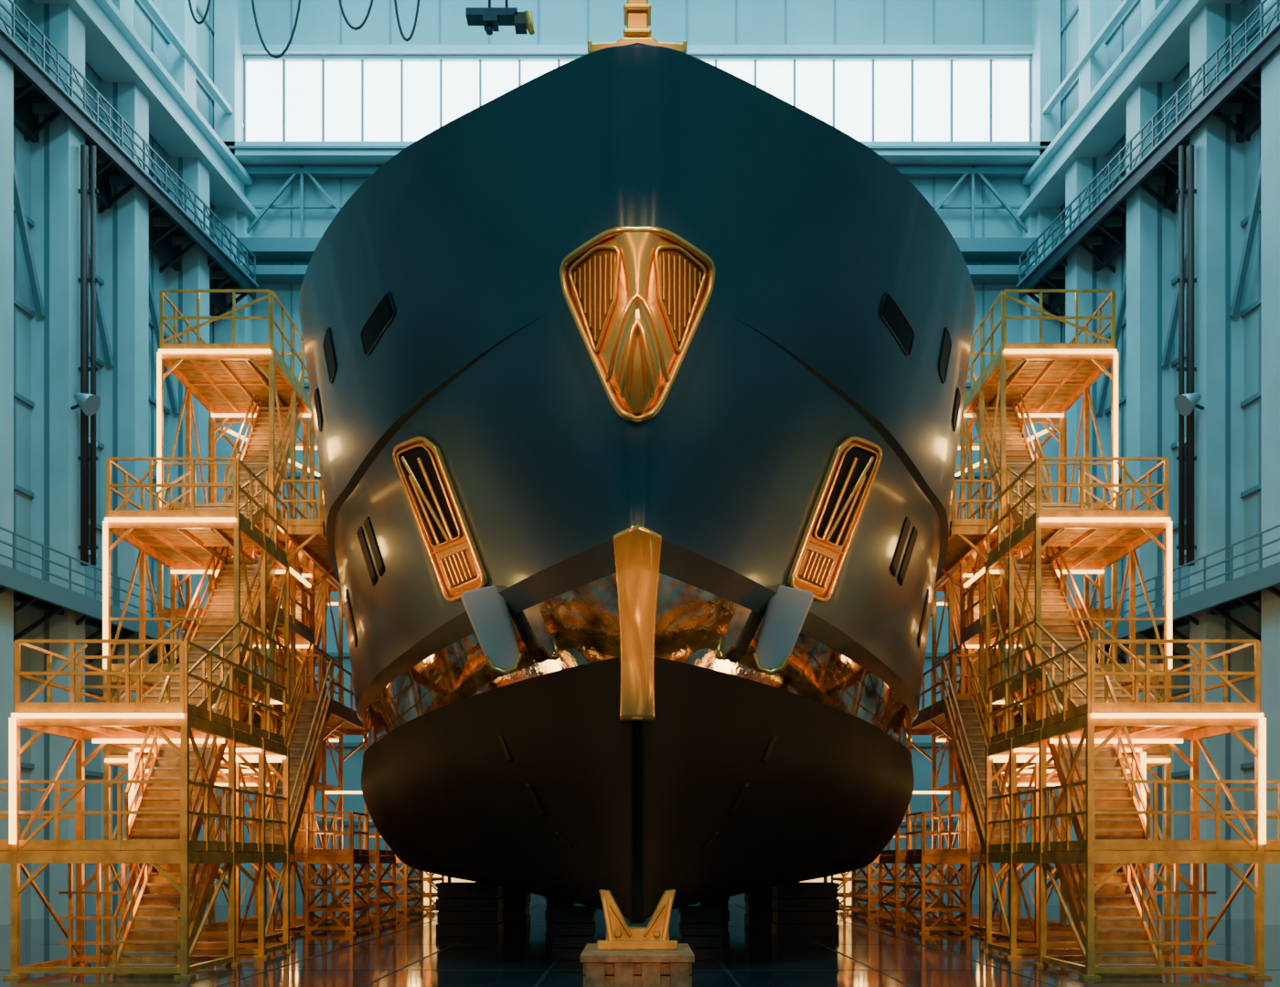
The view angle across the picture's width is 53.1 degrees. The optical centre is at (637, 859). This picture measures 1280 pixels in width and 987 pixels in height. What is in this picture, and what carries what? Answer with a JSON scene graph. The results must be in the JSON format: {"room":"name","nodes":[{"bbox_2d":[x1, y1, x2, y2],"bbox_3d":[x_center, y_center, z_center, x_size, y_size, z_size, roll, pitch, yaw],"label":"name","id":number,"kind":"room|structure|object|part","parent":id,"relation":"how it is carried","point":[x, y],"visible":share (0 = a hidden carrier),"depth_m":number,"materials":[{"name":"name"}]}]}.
{"room":"shipyard hall","nodes":[
{"label":"shipyard hall","id":0,"kind":"room"},
{"bbox_2d":[0,0,258,925],"bbox_3d":[-21.397,-20.000,26.605,1.887,44.000,61.876,0,0,7],"label":"wall","id":1,"kind":"structure","parent":0,"point":[151,60],"depth_m":43.36,"materials":[{"name":"teal metal"}]},
{"bbox_2d":[70,392,100,415],"bbox_3d":[-18.336,-15.065,42.300,1.028,0.774,0.748,0,0,0],"label":"wall lamp","id":2,"kind":"object","parent":1,"relation":"attached to","point":[90,404],"visible":1,"depth_m":42.22,"materials":[{"name":"metal"}]},
{"bbox_2d":[78,144,98,565],"bbox_3d":[-18.488,-16.950,43.100,0.640,14.100,0.247,0,0,0],"label":"pipes","id":3,"kind":"object","parent":1,"relation":"attached to","point":[84,191],"visible":0.98,"depth_m":43.02,"materials":[{"name":"black metal"}]},
{"bbox_2d":[88,437,97,557],"bbox_3d":[-19.701,-13.000,45.405,0.139,4.200,1.820,0,0,7],"label":"pipe","id":4,"kind":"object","parent":1,"relation":"in","point":[89,437],"depth_m":45.85,"materials":[{"name":"metal"}]},
{"bbox_2d":[0,526,254,670],"bbox_3d":[-19.639,-8.438,38.721,1.976,2.775,34.036,0,0,7],"label":"walkway","id":5,"kind":"structure","parent":1,"relation":"attached to","point":[28,590],"depth_m":41.44,"materials":[{"name":"metal"}]},
{"bbox_2d":[0,0,258,322],"bbox_3d":[-19.739,-24.791,41.225,2.122,2.877,29.663,0,0,9],"label":"walkway","id":6,"kind":"object","parent":1,"relation":"attached to","point":[36,92],"visible":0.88,"depth_m":45.90,"materials":[{"name":"metal"}]},
{"bbox_2d":[187,0,534,58],"bbox_3d":[0.000,-30.878,45.000,37.800,5.445,2.800,0,0,0],"label":"crane","id":7,"kind":"object","parent":1,"relation":"attached to","point":[491,18],"visible":1,"depth_m":44.95,"materials":[{"name":"metal"}]},
{"bbox_2d":[213,0,1060,905],"bbox_3d":[0.000,-20.000,56.550,37.600,44.000,1.700,0,0,0],"label":"wall","id":8,"kind":"structure","parent":0,"point":[297,189],"depth_m":57.01,"materials":[{"name":"teal metal"}]},
{"bbox_2d":[422,871,472,904],"bbox_3d":[-8.340,0.300,56.870,2.680,3.400,0.140,0,0,0],"label":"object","id":9,"kind":"structure","parent":8,"relation":"in","point":[425,885],"depth_m":56.90,"materials":[{"name":"white"}]},
{"bbox_2d":[243,55,1031,141],"bbox_3d":[0.000,-33.550,57.055,35.100,4.440,0.210,0,0,0],"label":"window","id":10,"kind":"structure","parent":8,"relation":"in","point":[286,98],"depth_m":57.12,"materials":[{"name":"white glass"}]},
{"bbox_2d":[801,870,855,904],"bbox_3d":[8.340,0.300,56.870,2.680,3.400,0.140,0,0,0],"label":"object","id":11,"kind":"structure","parent":8,"relation":"in","point":[848,885],"depth_m":56.90,"materials":[{"name":"white"}]},
{"bbox_2d":[0,904,1279,986],"bbox_3d":[0.000,2.100,26.750,60.000,0.200,61.500,0,0,0],"label":"floor","id":12,"kind":"structure","parent":0,"point":[518,948],"depth_m":25.57,"materials":[{"name":"concrete"}]},
{"bbox_2d":[0,621,294,979],"bbox_3d":[-10.232,-1.540,24.600,5.545,7.164,6.480,0,0,0],"label":"stair tower","id":13,"kind":"object","parent":12,"relation":"on","point":[175,721],"visible":1,"depth_m":22.76,"materials":[{"name":"orange"}]},
{"bbox_2d":[100,457,332,951],"bbox_3d":[-9.750,-3.911,31.030,3.980,11.822,6.340,0,0,0],"label":"stair tower","id":14,"kind":"object","parent":12,"relation":"on","point":[182,541],"visible":0.62,"depth_m":29.74,"materials":[{"name":"orange"}]},
{"bbox_2d":[156,289,362,938],"bbox_3d":[-10.121,-6.163,36.054,4.038,16.327,7.988,0,0,0],"label":"stair tower","id":15,"kind":"object","parent":12,"relation":"on","point":[229,380],"visible":0.46,"depth_m":34.15,"materials":[{"name":"orange"}]},
{"bbox_2d":[208,418,342,929],"bbox_3d":[-10.850,-5.294,38.800,2.980,14.588,4.680,0,0,0],"label":"stair tower","id":16,"kind":"object","parent":12,"relation":"on","point":[323,591],"visible":0.2,"depth_m":38.81,"materials":[{"name":"orange"}]},
{"bbox_2d":[300,791,444,933],"bbox_3d":[-8.300,0.066,42.250,1.680,4.011,15.780,0,0,0],"label":"scaffolding","id":17,"kind":"object","parent":12,"relation":"on","point":[364,857],"visible":0.7,"depth_m":36.49,"materials":[{"name":"orange"}]},
{"bbox_2d":[436,882,503,937],"bbox_3d":[-4.400,1.310,33.700,1.600,1.380,1.400,0,0,0],"label":"block","id":18,"kind":"object","parent":12,"relation":"on","point":[464,909],"visible":0.87,"depth_m":33.03,"materials":[{"name":"black"}]},
{"bbox_2d":[501,887,530,927],"bbox_3d":[-3.750,1.320,38.750,0.900,1.360,1.500,0,0,0],"label":"block","id":19,"kind":"object","parent":12,"relation":"on","point":[516,911],"visible":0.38,"depth_m":38.01,"materials":[{"name":"black"}]},
{"bbox_2d":[544,896,575,943],"bbox_3d":[-1.850,1.445,31.000,0.700,1.110,1.000,0,0,0],"label":"block","id":20,"kind":"object","parent":12,"relation":"on","point":[550,902],"visible":0.34,"depth_m":30.53,"materials":[{"name":"black"}]},
{"bbox_2d":[551,906,596,960],"bbox_3d":[-1.275,1.480,25.750,0.850,1.040,0.900,0,0,0],"label":"block","id":21,"kind":"object","parent":12,"relation":"on","point":[572,927],"visible":0.84,"depth_m":25.33,"materials":[{"name":"black"}]},
{"bbox_2d":[579,943,694,986],"bbox_3d":[0.000,1.700,19.985,1.680,0.600,2.530,0,0,0],"label":"block","id":22,"kind":"object","parent":12,"relation":"on","point":[602,968],"visible":0.99,"depth_m":18.75,"materials":[{"name":"brown wood"}]},
{"bbox_2d":[597,889,677,949],"bbox_3d":[0.000,0.941,20.100,1.240,0.918,0.800,0,0,0],"label":"cradle","id":23,"kind":"object","parent":22,"relation":"on","point":[619,935],"depth_m":19.83,"materials":[{"name":"metal"}]},
{"bbox_2d":[298,0,976,923],"bbox_3d":[0.000,-7.735,35.509,15.645,17.531,35.061,0,0,0],"label":"motor yacht","id":24,"kind":"object","parent":22,"relation":"on","point":[637,376],"visible":1,"depth_m":21.52,"materials":[{"name":"paint"}]},
{"bbox_2d":[345,588,357,648],"bbox_3d":[-6.425,-5.429,28.876,0.307,1.231,0.609,0,0,-14],"label":"vent","id":25,"kind":"object","parent":24,"relation":"attached to","point":[350,612],"depth_m":28.74,"materials":[{"name":"black"}]},
{"bbox_2d":[356,526,377,586],"bbox_3d":[-5.502,-6.195,26.171,0.528,1.169,0.364,0,0,0],"label":"vent","id":26,"kind":"object","parent":24,"relation":"attached to","point":[361,537],"depth_m":26.12,"materials":[{"name":"black metal"}]},
{"bbox_2d":[363,516,384,576],"bbox_3d":[-5.247,-6.265,25.646,0.517,1.149,0.365,0,0,0],"label":"vent","id":27,"kind":"object","parent":24,"relation":"attached to","point":[368,528],"depth_m":25.59,"materials":[{"name":"black"}]},
{"bbox_3d":[-3.506,-6.131,22.929,0.866,2.817,2.015,0,0,-37],"label":"pocket plate","id":28,"kind":"part","parent":24,"relation":"part of","materials":[{"name":"gold metal"}]},
{"bbox_2d":[431,539,472,586],"bbox_3d":[-3.314,-5.260,22.905,0.215,0.672,1.182,0,0,-37],"label":"vent","id":29,"kind":"object","parent":24,"relation":"attached to","point":[453,558],"depth_m":22.89,"materials":[{"name":"gold metal"}]},
{"bbox_3d":[0.000,-7.721,18.720,2.154,2.575,0.778,0,0,0],"label":"pocket plate","id":30,"kind":"part","parent":24,"relation":"part of","materials":[{"name":"gold metal"}]},
{"bbox_2d":[802,539,843,586],"bbox_3d":[3.314,-5.260,22.906,0.215,0.672,1.181,0,0,38],"label":"vent","id":31,"kind":"object","parent":24,"relation":"attached to","point":[821,558],"depth_m":22.90,"materials":[{"name":"gold metal"}]},
{"bbox_3d":[3.506,-6.131,22.929,0.866,2.817,2.014,0,0,37],"label":"pocket plate","id":32,"kind":"part","parent":24,"relation":"part of","materials":[{"name":"gold metal"}]},
{"bbox_2d":[890,516,910,576],"bbox_3d":[5.247,-6.265,25.646,0.517,1.149,0.365,0,0,0],"label":"vent","id":33,"kind":"object","parent":24,"relation":"attached to","point":[905,528],"depth_m":25.59,"materials":[{"name":"black metal"}]},
{"bbox_2d":[897,526,917,586],"bbox_3d":[5.502,-6.195,26.171,0.528,1.169,0.364,0,0,0],"label":"vent","id":34,"kind":"object","parent":24,"relation":"attached to","point":[912,538],"depth_m":26.12,"materials":[{"name":"black metal"}]},
{"bbox_2d":[917,588,928,648],"bbox_3d":[6.425,-5.429,28.873,0.305,1.231,0.604,0,0,14],"label":"vent","id":35,"kind":"object","parent":24,"relation":"attached to","point":[923,613],"depth_m":28.72,"materials":[{"name":"black"}]},
{"bbox_2d":[0,904,1279,986],"bbox_3d":[0.000,1.998,26.300,28.000,0.004,60.400,0,0,0],"label":"joint","id":36,"kind":"object","parent":12,"relation":"on","point":[726,970],"visible":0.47,"depth_m":23.01,"materials":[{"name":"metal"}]},
{"bbox_2d":[679,906,723,960],"bbox_3d":[1.275,1.480,25.750,0.850,1.040,0.900,0,0,0],"label":"block","id":37,"kind":"object","parent":12,"relation":"on","point":[700,927],"visible":0.82,"depth_m":25.31,"materials":[{"name":"black wood"}]},
{"bbox_2d":[699,896,729,943],"bbox_3d":[1.850,1.445,31.000,0.700,1.110,1.000,0,0,0],"label":"block","id":38,"kind":"object","parent":12,"relation":"on","point":[722,902],"visible":0.39,"depth_m":30.53,"materials":[{"name":"black"}]},
{"bbox_2d":[744,887,774,927],"bbox_3d":[3.750,1.320,38.750,0.900,1.360,1.500,0,0,0],"label":"block","id":39,"kind":"object","parent":12,"relation":"on","point":[758,906],"visible":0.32,"depth_m":38.01,"materials":[{"name":"black"}]},
{"bbox_2d":[771,882,839,937],"bbox_3d":[4.400,1.310,33.700,1.600,1.380,1.400,0,0,0],"label":"block","id":40,"kind":"object","parent":12,"relation":"on","point":[799,909],"visible":0.93,"depth_m":33.03,"materials":[{"name":"black"}]},
{"bbox_2d":[831,791,974,933],"bbox_3d":[8.300,0.066,42.250,1.680,4.011,15.780,0,0,0],"label":"scaffolding","id":41,"kind":"object","parent":12,"relation":"on","point":[910,857],"visible":0.71,"depth_m":36.47,"materials":[{"name":"orange metal"}]},
{"bbox_2d":[931,418,1066,929],"bbox_3d":[10.850,-5.294,38.800,2.980,14.588,4.680,0,0,0],"label":"stair tower","id":42,"kind":"object","parent":12,"relation":"on","point":[951,590],"visible":0.16,"depth_m":38.78,"materials":[{"name":"orange"}]},
{"bbox_2d":[911,289,1118,938],"bbox_3d":[10.121,-6.163,36.054,4.038,16.327,7.988,0,0,0],"label":"stair tower","id":43,"kind":"object","parent":12,"relation":"on","point":[1020,380],"visible":0.36,"depth_m":34.05,"materials":[{"name":"orange"}]},
{"bbox_2d":[941,457,1173,951],"bbox_3d":[9.750,-3.911,31.030,3.980,11.822,6.340,0,0,0],"label":"stair tower","id":44,"kind":"object","parent":12,"relation":"on","point":[1093,540],"visible":0.69,"depth_m":29.68,"materials":[{"name":"orange"}]},
{"bbox_2d":[980,621,1279,979],"bbox_3d":[10.232,-1.540,24.600,5.545,7.164,6.480,0,0,0],"label":"stair tower","id":45,"kind":"object","parent":12,"relation":"on","point":[1099,721],"visible":1,"depth_m":22.67,"materials":[{"name":"orange"}]},
{"bbox_2d":[1015,0,1279,926],"bbox_3d":[21.397,-20.000,26.605,1.887,44.000,61.876,0,0,-7],"label":"wall","id":46,"kind":"structure","parent":0,"point":[1122,60],"depth_m":43.04,"materials":[{"name":"teal metal"}]},
{"bbox_2d":[1016,0,1279,322],"bbox_3d":[19.740,-24.791,41.228,2.220,2.877,29.663,0,0,-9],"label":"walkway","id":47,"kind":"object","parent":46,"relation":"attached to","point":[1238,92],"visible":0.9,"depth_m":45.90,"materials":[{"name":"metal"}]},
{"bbox_2d":[1021,524,1279,669],"bbox_3d":[19.639,-8.438,38.721,1.976,2.775,34.036,0,0,-7],"label":"walkway","id":48,"kind":"structure","parent":46,"relation":"attached to","point":[1245,590],"depth_m":41.44,"materials":[{"name":"metal"}]},
{"bbox_2d":[1177,437,1185,557],"bbox_3d":[19.701,-13.000,45.405,0.139,4.200,1.820,0,0,-7],"label":"pipe","id":49,"kind":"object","parent":46,"relation":"in","point":[1185,437],"depth_m":45.87,"materials":[{"name":"metal"}]},
{"bbox_2d":[1176,144,1196,565],"bbox_3d":[18.488,-16.950,43.100,0.640,14.100,0.247,0,0,0],"label":"pipes","id":50,"kind":"object","parent":46,"relation":"attached to","point":[1189,191],"visible":0.97,"depth_m":43.03,"materials":[{"name":"black metal"}]},
{"bbox_2d":[1173,393,1204,415],"bbox_3d":[18.336,-15.065,42.300,1.028,0.774,0.748,0,0,0],"label":"wall lamp","id":51,"kind":"object","parent":46,"relation":"attached to","point":[1185,404],"visible":1,"depth_m":42.22,"materials":[{"name":"metal"}]}
]}

